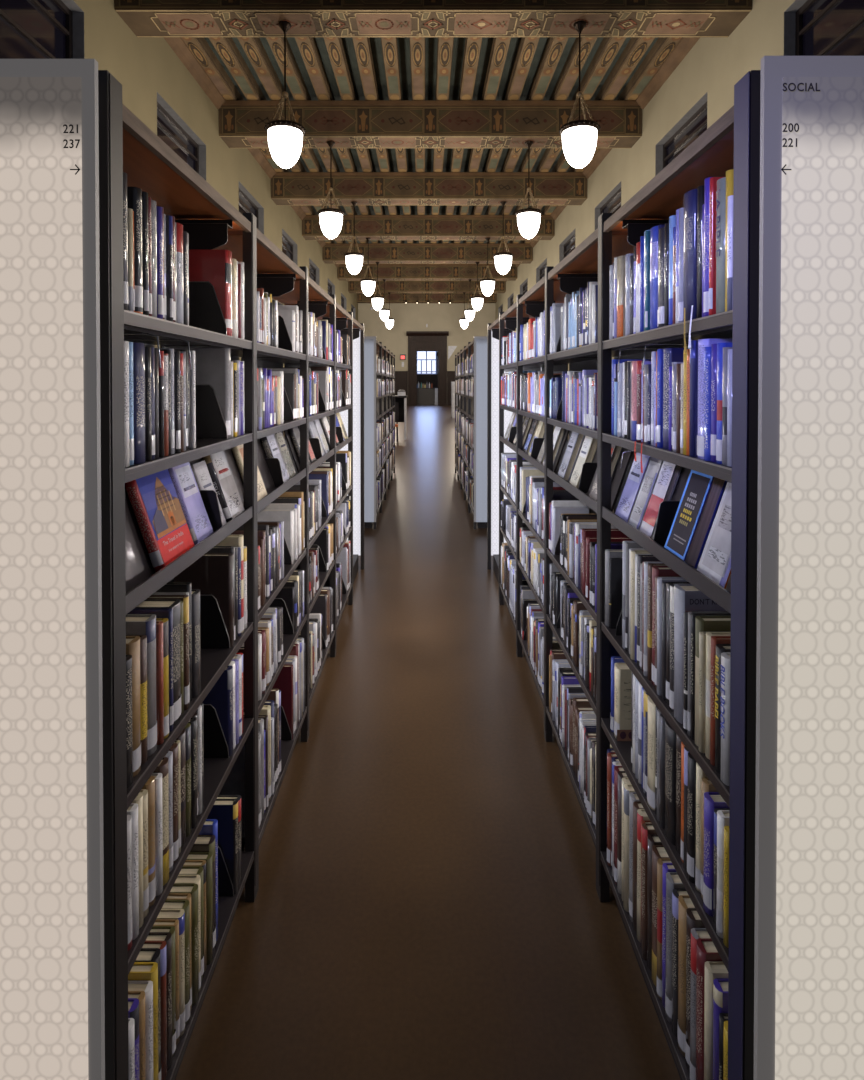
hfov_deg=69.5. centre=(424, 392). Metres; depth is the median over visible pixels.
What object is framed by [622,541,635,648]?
book
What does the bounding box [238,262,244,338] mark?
book
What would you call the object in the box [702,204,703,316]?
book
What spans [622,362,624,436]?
book
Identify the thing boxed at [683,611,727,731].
book
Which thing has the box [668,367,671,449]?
book
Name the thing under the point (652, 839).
book
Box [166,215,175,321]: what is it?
book
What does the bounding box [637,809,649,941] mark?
book
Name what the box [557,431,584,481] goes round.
book
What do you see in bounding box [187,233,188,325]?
book
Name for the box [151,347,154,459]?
book
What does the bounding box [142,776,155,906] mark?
book
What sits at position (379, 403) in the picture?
bookcase
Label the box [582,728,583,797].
book
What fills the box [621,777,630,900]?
book
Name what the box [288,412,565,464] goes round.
books
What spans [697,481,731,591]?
book
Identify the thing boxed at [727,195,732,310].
book
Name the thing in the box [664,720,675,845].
book
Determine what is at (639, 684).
book
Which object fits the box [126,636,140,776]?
book
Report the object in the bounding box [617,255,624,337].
book
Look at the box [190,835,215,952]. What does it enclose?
book
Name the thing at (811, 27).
window
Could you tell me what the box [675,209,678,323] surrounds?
book
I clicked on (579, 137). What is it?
pendant lamp
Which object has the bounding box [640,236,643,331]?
book
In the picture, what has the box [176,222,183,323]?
book
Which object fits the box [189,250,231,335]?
book
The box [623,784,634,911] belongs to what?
book
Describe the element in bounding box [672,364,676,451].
book
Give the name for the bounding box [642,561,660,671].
book
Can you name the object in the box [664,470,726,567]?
book
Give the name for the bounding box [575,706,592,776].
book
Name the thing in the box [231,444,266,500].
book
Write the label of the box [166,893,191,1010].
book
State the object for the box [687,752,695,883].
book
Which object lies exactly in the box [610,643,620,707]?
book
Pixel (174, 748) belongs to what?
book
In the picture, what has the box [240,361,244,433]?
book
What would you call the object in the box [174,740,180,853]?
book
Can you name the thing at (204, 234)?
bookend
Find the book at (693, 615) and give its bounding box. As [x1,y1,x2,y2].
[690,613,730,739]
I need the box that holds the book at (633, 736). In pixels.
[632,674,635,772]
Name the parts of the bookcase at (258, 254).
panel, shelf, display shelf, shelf, shelf, shelf, shelf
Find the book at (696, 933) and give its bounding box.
[690,928,709,1079]
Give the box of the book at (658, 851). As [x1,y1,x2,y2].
[652,845,668,986]
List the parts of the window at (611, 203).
frame, glass pane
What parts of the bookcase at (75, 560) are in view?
panel, panel, shelf, display shelf, shelf, shelf, shelf, shelf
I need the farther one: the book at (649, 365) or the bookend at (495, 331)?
the bookend at (495, 331)
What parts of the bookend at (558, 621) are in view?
plate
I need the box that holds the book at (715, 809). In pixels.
[713,808,728,924]
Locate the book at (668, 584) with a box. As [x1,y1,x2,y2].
[666,582,689,704]
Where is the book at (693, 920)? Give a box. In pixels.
[685,908,704,1071]
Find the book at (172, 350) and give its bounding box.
[167,349,174,453]
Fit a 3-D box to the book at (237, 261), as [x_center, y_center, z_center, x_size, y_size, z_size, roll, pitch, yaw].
[-0.646,-0.281,1.898,0.152,0.235,0.022,0,1,0]
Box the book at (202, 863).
[183,860,206,970]
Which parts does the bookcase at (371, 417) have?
panel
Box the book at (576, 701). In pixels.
[572,698,590,771]
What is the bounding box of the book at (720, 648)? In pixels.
[715,644,730,773]
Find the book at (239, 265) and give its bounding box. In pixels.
[238,264,240,337]
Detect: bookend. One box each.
[175,219,232,249]
[189,281,226,334]
[196,384,227,437]
[199,490,222,531]
[200,595,229,647]
[203,704,228,757]
[218,846,233,895]
[257,273,295,296]
[265,458,283,486]
[269,598,293,633]
[278,315,292,350]
[281,706,291,739]
[284,387,293,419]
[284,537,291,564]
[295,301,327,317]
[309,438,321,458]
[311,545,326,571]
[319,388,325,410]
[321,496,326,516]
[322,317,346,329]
[322,346,325,358]
[322,634,325,648]
[336,427,343,442]
[340,328,359,339]
[342,350,345,363]
[342,392,345,405]
[342,474,346,489]
[342,578,346,593]
[492,328,512,339]
[505,317,529,330]
[508,427,515,442]
[523,626,526,639]
[525,301,554,316]
[531,438,543,458]
[554,535,559,554]
[556,334,560,351]
[556,398,561,418]
[556,613,559,627]
[558,273,597,293]
[578,462,596,492]
[615,611,621,635]
[622,219,668,246]
[653,501,679,546]
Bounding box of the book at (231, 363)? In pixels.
[230,361,232,436]
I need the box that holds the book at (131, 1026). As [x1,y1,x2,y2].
[128,1018,134,1079]
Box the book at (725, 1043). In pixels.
[723,1021,727,1079]
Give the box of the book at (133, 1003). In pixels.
[128,998,139,1079]
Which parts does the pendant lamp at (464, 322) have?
glass globe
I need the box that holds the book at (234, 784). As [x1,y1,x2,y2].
[219,745,244,836]
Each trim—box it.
[163,37,348,281]
[505,37,699,281]
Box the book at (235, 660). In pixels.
[232,659,238,743]
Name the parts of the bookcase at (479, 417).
panel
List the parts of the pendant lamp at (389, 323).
glass globe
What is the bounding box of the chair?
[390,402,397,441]
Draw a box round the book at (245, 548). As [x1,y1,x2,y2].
[244,546,246,628]
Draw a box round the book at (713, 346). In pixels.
[711,344,716,461]
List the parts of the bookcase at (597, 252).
shelf, shelf, shelf, shelf, display shelf, shelf, panel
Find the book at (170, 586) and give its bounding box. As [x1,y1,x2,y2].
[156,582,191,701]
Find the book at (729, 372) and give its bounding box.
[727,349,731,466]
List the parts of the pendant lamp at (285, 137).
chain, chain, rod, glass globe, chain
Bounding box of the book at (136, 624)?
[126,614,156,755]
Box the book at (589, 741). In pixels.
[587,738,595,814]
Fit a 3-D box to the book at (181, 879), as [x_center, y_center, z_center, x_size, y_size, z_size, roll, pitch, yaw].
[-0.653,1.368,1.574,0.171,0.281,0.026,0,1,0]
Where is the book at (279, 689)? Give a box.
[279,689,280,773]
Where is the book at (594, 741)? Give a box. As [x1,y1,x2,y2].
[592,740,595,821]
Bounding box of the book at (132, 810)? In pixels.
[127,803,138,939]
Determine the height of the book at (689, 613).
0.270 m
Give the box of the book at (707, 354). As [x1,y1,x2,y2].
[704,347,710,460]
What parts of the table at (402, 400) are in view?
modesty panel, leg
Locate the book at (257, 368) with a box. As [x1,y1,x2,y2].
[257,368,258,430]
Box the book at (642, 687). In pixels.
[641,687,643,787]
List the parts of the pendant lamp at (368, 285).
glass globe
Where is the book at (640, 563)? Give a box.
[640,563,641,668]
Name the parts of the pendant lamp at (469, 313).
glass globe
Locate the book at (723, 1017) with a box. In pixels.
[719,1013,727,1079]
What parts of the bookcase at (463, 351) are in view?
display shelf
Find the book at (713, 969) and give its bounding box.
[704,961,727,1079]
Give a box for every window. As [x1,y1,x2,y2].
[0,0,83,58]
[157,92,205,179]
[239,182,263,233]
[282,229,296,264]
[309,258,318,284]
[328,279,334,294]
[341,293,346,310]
[351,304,354,318]
[417,351,436,373]
[498,304,502,317]
[508,293,512,308]
[520,278,527,294]
[536,258,546,282]
[559,229,574,262]
[595,182,620,229]
[655,92,706,175]
[784,0,863,55]
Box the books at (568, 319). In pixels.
[230,282,632,825]
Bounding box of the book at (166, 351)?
[160,349,170,454]
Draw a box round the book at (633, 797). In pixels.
[629,792,639,921]
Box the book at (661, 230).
[658,227,664,327]
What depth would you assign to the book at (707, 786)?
1.32 m
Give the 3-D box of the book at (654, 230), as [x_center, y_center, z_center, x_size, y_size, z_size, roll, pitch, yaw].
[0.667,-0.291,1.601,0.170,0.262,0.050,0,1,0]
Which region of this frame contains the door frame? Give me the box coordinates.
[406,331,448,405]
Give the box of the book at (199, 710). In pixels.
[196,705,201,814]
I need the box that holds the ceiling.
[182,37,681,242]
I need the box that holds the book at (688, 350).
[686,349,689,455]
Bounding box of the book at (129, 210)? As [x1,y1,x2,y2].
[127,208,133,311]
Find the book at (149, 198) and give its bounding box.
[148,197,151,315]
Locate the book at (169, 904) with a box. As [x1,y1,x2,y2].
[162,900,189,1023]
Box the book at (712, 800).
[703,792,728,916]
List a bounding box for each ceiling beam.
[114,0,751,36]
[219,101,641,147]
[271,172,586,204]
[302,215,554,239]
[323,243,532,263]
[337,264,516,280]
[348,281,505,292]
[357,293,496,302]
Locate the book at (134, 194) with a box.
[127,187,142,313]
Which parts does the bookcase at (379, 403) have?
display shelf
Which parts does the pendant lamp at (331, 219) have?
rod, glass globe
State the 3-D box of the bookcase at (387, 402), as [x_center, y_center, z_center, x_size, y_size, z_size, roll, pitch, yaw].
[-0.732,0.436,10.487,0.324,2.253,0.915,0,1,0]
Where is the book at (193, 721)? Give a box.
[188,717,196,828]
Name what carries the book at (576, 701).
on the bookcase at (597, 252)
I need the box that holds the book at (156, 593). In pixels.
[152,592,189,703]
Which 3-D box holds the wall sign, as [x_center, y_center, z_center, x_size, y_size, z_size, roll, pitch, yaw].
[-1.750,-2.763,49.120,0.440,0.440,0.094,0,1,0]
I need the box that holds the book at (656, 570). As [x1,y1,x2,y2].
[652,566,679,685]
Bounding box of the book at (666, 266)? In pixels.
[664,223,668,325]
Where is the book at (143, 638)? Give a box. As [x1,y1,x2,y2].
[126,635,147,764]
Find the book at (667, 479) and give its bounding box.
[639,461,681,538]
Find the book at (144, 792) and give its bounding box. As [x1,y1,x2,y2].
[139,789,148,917]
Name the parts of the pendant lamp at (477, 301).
glass globe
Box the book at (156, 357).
[154,348,158,458]
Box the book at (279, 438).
[274,431,295,478]
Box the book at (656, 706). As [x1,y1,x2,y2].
[655,706,657,814]
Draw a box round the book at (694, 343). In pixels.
[689,340,697,456]
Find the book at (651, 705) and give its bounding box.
[647,696,655,810]
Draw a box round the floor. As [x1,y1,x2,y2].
[175,404,680,1079]
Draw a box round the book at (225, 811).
[207,799,238,893]
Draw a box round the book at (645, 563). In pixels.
[643,562,661,676]
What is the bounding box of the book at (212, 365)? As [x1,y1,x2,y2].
[160,348,230,438]
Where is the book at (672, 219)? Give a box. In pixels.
[669,215,675,324]
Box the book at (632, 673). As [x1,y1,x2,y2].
[631,673,632,766]
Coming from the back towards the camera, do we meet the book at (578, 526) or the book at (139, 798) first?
the book at (578, 526)
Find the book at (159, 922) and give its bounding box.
[153,919,179,1044]
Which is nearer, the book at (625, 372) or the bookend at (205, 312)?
the bookend at (205, 312)
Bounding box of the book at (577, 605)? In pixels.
[573,601,586,663]
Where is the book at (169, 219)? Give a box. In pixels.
[166,216,172,321]
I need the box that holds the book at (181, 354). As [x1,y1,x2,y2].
[180,353,183,451]
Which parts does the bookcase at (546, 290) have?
shelf, shelf, shelf, shelf, display shelf, shelf, panel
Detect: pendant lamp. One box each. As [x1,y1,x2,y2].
[264,21,305,168]
[317,141,344,238]
[344,201,364,274]
[360,238,375,295]
[371,262,383,310]
[379,279,389,320]
[385,292,394,328]
[459,292,468,328]
[464,279,475,320]
[471,262,483,310]
[480,238,495,295]
[493,201,513,274]
[515,141,542,238]
[559,21,600,168]
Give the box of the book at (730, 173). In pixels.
[725,169,733,311]
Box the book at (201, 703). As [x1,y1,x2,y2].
[201,703,203,808]
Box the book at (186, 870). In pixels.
[179,866,203,980]
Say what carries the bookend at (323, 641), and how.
on the bookcase at (306, 290)
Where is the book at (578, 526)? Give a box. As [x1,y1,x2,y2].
[575,523,615,583]
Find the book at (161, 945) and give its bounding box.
[142,941,166,1079]
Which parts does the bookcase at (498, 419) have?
panel, shelf, panel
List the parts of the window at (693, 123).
frame, glass pane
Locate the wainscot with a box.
[378,371,471,405]
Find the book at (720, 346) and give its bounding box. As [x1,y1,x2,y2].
[716,343,731,463]
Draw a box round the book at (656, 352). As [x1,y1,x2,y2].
[655,352,656,446]
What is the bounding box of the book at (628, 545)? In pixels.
[625,543,641,650]
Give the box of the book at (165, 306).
[164,214,166,319]
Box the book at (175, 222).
[175,222,176,322]
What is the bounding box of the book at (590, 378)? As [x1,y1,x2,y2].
[589,377,593,428]
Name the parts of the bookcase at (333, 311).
panel, shelf, display shelf, shelf, shelf, shelf, shelf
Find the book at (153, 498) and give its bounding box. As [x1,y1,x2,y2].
[125,469,194,571]
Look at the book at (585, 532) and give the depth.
2.30 m
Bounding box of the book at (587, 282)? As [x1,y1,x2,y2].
[587,282,588,344]
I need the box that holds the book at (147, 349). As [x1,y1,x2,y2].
[145,347,151,460]
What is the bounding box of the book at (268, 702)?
[264,700,274,785]
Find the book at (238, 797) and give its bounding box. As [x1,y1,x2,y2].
[217,795,241,884]
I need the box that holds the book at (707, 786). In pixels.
[701,777,717,898]
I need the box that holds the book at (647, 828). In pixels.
[641,823,656,960]
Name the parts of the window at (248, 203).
glass pane, frame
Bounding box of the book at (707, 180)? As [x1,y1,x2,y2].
[703,177,710,316]
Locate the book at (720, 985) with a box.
[713,978,727,1079]
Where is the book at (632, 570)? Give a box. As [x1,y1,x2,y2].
[630,551,649,659]
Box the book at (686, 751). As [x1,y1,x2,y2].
[683,746,688,871]
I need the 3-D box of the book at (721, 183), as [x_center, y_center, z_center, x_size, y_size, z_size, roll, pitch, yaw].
[0.678,-0.289,1.243,0.191,0.268,0.036,0,1,0]
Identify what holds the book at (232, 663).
on the bookcase at (75, 560)
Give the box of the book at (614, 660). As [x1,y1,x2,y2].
[610,657,624,731]
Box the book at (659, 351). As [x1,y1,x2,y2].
[657,349,662,447]
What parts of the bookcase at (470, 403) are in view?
display shelf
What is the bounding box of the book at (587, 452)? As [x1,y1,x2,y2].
[569,436,596,487]
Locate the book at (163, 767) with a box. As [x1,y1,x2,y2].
[153,757,168,885]
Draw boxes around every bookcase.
[0,59,253,1079]
[160,213,306,901]
[241,266,334,741]
[284,294,351,656]
[317,312,363,604]
[364,336,381,528]
[376,342,385,512]
[376,346,388,499]
[376,350,391,488]
[377,352,394,480]
[451,382,459,417]
[455,352,472,480]
[458,350,472,488]
[461,346,473,499]
[464,342,473,512]
[468,336,486,528]
[487,312,540,604]
[500,294,567,656]
[517,266,597,741]
[546,213,687,901]
[601,56,863,1079]
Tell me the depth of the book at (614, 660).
1.95 m
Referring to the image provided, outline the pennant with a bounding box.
[448,346,456,358]
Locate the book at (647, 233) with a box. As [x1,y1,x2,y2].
[645,230,649,330]
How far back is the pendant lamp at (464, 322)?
43.05 m
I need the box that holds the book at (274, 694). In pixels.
[267,688,278,777]
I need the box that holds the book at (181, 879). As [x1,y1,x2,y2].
[174,875,200,990]
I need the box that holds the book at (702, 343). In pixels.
[697,339,732,458]
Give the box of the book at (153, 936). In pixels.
[146,932,171,1070]
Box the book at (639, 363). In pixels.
[636,361,641,441]
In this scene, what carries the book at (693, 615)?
on the bookcase at (792, 134)
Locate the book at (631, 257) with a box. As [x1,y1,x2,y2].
[629,255,633,334]
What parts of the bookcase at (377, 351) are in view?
display shelf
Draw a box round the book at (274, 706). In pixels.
[274,706,274,786]
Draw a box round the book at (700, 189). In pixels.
[697,185,703,317]
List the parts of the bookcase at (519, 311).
shelf, shelf, shelf, shelf, display shelf, shelf, panel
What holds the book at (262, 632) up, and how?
on the bookcase at (258, 254)
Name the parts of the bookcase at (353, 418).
panel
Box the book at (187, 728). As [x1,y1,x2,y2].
[184,723,190,836]
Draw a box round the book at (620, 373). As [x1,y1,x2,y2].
[617,363,622,436]
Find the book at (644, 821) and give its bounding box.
[641,820,650,916]
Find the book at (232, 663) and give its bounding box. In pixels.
[228,661,235,748]
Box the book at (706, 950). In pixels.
[696,938,721,1079]
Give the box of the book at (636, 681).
[635,678,638,778]
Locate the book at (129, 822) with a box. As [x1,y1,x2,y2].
[127,814,132,950]
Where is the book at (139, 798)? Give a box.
[132,793,143,927]
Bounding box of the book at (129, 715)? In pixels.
[126,655,132,787]
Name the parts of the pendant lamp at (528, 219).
rod, glass globe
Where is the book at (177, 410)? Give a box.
[174,350,180,452]
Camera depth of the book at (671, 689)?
1.48 m
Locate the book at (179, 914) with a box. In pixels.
[157,909,184,1035]
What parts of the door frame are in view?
cornice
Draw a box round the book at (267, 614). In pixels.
[262,612,275,672]
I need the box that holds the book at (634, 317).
[633,247,635,333]
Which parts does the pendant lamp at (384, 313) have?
glass globe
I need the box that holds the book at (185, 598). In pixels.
[147,595,189,709]
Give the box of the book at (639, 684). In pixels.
[638,683,641,783]
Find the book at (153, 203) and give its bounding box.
[151,200,156,317]
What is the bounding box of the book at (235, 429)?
[233,363,237,436]
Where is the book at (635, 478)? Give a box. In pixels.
[615,452,650,521]
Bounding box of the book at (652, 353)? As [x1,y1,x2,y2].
[651,351,656,444]
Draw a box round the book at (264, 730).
[264,730,265,812]
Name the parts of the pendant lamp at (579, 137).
chain, chain, glass globe, rod, chain, chain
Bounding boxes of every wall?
[73,0,357,367]
[358,303,494,370]
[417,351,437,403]
[495,0,794,370]
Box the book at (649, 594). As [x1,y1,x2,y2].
[647,563,665,680]
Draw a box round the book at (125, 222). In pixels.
[123,172,127,309]
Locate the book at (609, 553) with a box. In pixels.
[605,549,622,626]
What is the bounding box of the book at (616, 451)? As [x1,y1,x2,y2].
[589,444,622,500]
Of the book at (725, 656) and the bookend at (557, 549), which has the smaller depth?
the book at (725, 656)
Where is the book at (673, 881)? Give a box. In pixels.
[665,872,684,1023]
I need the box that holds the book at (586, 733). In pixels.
[584,732,595,804]
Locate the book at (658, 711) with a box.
[657,709,660,820]
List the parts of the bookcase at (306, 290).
panel, shelf, display shelf, shelf, shelf, shelf, shelf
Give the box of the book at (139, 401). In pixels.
[133,342,145,463]
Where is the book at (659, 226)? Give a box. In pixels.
[657,225,664,327]
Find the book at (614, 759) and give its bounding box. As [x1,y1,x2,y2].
[611,757,619,869]
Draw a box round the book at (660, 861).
[656,858,671,998]
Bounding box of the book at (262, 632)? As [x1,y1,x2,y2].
[258,630,265,693]
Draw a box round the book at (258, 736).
[258,736,260,828]
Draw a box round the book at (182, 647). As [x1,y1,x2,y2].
[181,601,183,713]
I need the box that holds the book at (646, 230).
[644,230,647,330]
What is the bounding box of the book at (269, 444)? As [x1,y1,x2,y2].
[260,434,288,482]
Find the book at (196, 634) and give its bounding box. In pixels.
[192,589,200,697]
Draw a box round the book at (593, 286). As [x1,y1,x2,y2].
[592,284,597,343]
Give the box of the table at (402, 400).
[390,395,406,439]
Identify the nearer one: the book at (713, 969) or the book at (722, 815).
the book at (722, 815)
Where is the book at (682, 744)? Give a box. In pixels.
[681,742,684,861]
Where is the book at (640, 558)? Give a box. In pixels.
[637,555,659,665]
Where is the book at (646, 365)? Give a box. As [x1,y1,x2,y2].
[644,364,647,443]
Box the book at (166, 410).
[164,354,168,455]
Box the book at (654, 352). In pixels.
[654,352,655,445]
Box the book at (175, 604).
[134,599,180,725]
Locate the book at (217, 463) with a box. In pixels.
[202,451,244,522]
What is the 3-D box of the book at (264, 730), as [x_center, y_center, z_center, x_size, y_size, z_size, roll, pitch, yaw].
[-0.657,1.355,2.227,0.175,0.290,0.021,0,1,0]
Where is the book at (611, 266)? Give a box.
[609,265,612,339]
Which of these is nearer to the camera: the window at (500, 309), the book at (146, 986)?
the book at (146, 986)
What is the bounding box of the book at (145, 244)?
[142,191,148,315]
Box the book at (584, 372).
[582,370,597,426]
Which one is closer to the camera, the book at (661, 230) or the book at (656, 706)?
the book at (661, 230)
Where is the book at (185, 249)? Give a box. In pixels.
[183,231,187,324]
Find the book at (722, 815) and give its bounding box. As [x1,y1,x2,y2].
[716,810,728,937]
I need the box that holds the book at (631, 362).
[630,362,631,439]
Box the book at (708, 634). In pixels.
[705,632,730,759]
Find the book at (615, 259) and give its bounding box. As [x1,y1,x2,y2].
[614,257,616,337]
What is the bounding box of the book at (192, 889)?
[170,884,198,1004]
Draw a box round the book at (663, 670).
[661,582,666,699]
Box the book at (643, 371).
[643,371,643,442]
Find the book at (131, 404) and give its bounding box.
[129,342,133,465]
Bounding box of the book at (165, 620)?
[156,618,168,738]
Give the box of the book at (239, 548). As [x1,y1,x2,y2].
[236,546,241,636]
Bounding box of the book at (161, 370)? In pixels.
[159,351,163,456]
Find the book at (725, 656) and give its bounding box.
[720,652,729,785]
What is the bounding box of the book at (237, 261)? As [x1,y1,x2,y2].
[237,261,237,337]
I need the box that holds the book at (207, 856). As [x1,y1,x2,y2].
[186,852,212,964]
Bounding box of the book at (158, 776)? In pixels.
[151,773,162,895]
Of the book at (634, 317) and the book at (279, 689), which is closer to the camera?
the book at (634, 317)
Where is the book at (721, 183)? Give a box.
[716,177,725,313]
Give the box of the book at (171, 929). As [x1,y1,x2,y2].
[150,926,175,1056]
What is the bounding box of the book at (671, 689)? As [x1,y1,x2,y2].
[669,584,673,710]
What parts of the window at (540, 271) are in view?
frame, glass pane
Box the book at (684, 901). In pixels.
[677,895,694,1056]
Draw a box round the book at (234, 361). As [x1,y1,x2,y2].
[230,360,238,435]
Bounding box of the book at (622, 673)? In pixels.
[614,663,631,740]
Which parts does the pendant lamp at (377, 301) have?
glass globe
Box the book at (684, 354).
[683,350,686,454]
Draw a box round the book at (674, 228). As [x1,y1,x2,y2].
[672,227,675,323]
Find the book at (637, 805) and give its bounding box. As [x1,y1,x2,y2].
[632,801,643,931]
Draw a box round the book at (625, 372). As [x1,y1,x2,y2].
[624,361,626,437]
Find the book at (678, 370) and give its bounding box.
[676,364,680,452]
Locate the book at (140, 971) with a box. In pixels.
[128,962,158,1079]
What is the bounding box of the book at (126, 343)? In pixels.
[124,341,129,466]
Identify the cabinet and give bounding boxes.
[435,388,437,404]
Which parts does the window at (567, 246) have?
frame, glass pane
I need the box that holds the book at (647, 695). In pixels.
[645,692,648,796]
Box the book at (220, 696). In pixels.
[202,666,232,756]
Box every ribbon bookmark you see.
[641,443,642,472]
[684,308,686,352]
[688,305,692,347]
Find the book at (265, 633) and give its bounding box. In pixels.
[265,633,265,676]
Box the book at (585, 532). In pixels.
[581,529,627,592]
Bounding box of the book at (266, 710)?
[243,705,270,799]
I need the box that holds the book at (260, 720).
[258,718,263,818]
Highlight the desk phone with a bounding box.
[398,390,405,395]
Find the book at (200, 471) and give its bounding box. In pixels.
[190,460,226,524]
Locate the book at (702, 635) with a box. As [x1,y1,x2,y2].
[699,632,705,752]
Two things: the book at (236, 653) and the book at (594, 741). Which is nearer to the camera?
the book at (236, 653)
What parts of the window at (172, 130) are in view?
glass pane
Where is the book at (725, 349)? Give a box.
[722,347,731,465]
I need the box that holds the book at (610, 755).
[607,752,616,865]
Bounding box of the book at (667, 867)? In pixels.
[662,863,675,1007]
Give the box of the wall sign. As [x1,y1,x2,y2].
[400,354,405,359]
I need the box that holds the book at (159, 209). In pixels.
[157,206,162,318]
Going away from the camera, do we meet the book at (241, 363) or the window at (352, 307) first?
the book at (241, 363)
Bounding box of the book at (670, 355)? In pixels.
[663,348,689,448]
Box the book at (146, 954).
[135,948,160,1079]
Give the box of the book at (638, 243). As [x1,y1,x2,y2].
[636,242,639,332]
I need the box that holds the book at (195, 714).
[192,712,197,817]
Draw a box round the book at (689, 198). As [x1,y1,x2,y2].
[683,189,696,321]
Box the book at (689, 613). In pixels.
[687,612,728,735]
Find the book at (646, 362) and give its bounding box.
[641,361,650,442]
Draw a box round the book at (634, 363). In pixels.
[631,361,636,440]
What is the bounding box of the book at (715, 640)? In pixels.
[710,636,730,765]
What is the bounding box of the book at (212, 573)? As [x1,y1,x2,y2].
[174,553,233,646]
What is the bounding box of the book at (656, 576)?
[655,576,680,690]
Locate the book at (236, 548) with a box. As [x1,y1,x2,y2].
[235,546,237,638]
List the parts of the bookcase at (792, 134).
shelf, shelf, shelf, display shelf, shelf, shelf, panel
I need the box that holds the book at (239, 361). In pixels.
[239,361,240,435]
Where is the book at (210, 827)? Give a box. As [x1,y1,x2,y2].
[199,819,217,940]
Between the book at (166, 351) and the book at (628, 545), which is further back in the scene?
the book at (628, 545)
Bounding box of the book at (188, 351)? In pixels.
[188,351,189,448]
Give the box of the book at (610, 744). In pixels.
[595,744,611,828]
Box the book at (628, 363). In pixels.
[627,362,630,438]
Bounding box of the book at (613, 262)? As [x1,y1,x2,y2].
[613,262,613,338]
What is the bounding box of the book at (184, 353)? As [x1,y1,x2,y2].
[180,351,185,450]
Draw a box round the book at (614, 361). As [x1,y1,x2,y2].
[611,359,650,434]
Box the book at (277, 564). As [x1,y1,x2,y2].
[274,526,278,585]
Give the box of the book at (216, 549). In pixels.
[207,546,235,641]
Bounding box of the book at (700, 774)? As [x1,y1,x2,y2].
[695,762,706,891]
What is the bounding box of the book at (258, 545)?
[258,545,259,609]
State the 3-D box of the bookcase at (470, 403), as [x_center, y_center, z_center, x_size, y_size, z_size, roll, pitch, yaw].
[0.732,0.460,8.655,0.324,2.253,0.915,0,1,0]
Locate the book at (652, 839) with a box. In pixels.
[647,834,661,970]
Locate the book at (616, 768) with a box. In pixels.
[614,766,623,884]
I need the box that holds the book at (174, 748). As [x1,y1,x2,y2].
[169,743,178,863]
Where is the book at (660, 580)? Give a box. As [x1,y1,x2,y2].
[657,577,687,695]
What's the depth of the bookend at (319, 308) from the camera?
3.65 m
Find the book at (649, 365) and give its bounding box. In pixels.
[647,364,650,444]
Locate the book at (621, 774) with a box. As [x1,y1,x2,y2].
[617,771,626,893]
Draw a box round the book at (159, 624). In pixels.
[156,621,163,744]
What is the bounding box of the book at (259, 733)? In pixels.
[258,732,261,819]
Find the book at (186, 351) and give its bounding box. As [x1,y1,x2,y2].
[178,350,187,449]
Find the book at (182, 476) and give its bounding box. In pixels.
[168,462,212,544]
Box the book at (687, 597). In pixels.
[673,584,725,723]
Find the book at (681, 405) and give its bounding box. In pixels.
[680,363,682,453]
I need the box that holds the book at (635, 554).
[635,554,651,662]
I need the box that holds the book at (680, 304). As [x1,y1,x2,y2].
[678,208,682,322]
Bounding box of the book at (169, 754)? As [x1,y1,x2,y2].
[164,751,172,871]
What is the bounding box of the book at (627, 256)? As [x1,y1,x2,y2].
[625,253,633,335]
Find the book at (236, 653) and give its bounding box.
[236,653,243,732]
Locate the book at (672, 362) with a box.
[671,362,682,444]
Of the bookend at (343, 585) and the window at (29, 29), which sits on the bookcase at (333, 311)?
the bookend at (343, 585)
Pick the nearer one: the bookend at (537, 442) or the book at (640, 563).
the book at (640, 563)
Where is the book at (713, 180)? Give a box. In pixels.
[709,177,722,314]
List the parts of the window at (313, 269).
glass pane, frame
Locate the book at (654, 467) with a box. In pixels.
[628,457,662,529]
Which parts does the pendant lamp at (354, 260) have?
glass globe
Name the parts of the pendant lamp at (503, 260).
glass globe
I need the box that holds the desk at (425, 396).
[417,388,434,404]
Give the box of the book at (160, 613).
[128,609,173,731]
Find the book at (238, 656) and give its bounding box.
[233,654,241,739]
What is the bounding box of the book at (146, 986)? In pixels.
[128,981,153,1079]
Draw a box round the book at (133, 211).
[133,211,134,311]
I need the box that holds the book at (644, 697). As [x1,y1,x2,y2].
[643,690,645,792]
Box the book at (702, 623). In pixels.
[695,616,730,746]
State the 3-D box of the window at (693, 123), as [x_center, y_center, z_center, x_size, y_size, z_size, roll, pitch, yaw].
[5.686,-4.554,13.642,0.268,2.750,2.760,0,1,0]
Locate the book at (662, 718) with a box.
[659,713,665,827]
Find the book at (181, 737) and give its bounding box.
[176,729,185,846]
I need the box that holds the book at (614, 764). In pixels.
[612,762,621,876]
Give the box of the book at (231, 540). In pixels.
[216,535,243,632]
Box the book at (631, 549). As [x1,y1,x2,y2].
[629,548,645,653]
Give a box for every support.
[124,333,160,367]
[124,339,191,369]
[618,348,663,371]
[620,450,631,467]
[642,343,687,370]
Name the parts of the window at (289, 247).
glass pane, frame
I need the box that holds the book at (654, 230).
[650,226,657,329]
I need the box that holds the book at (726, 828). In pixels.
[723,826,728,947]
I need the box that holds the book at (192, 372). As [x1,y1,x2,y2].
[190,351,195,448]
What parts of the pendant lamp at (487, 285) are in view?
glass globe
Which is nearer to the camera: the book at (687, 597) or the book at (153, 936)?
the book at (153, 936)
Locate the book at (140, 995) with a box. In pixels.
[128,991,145,1079]
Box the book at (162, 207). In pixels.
[162,207,164,318]
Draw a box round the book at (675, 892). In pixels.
[672,889,687,1037]
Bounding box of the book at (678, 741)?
[676,734,681,854]
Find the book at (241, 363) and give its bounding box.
[240,362,243,434]
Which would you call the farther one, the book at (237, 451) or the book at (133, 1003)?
the book at (237, 451)
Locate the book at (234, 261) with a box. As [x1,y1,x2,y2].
[232,259,236,336]

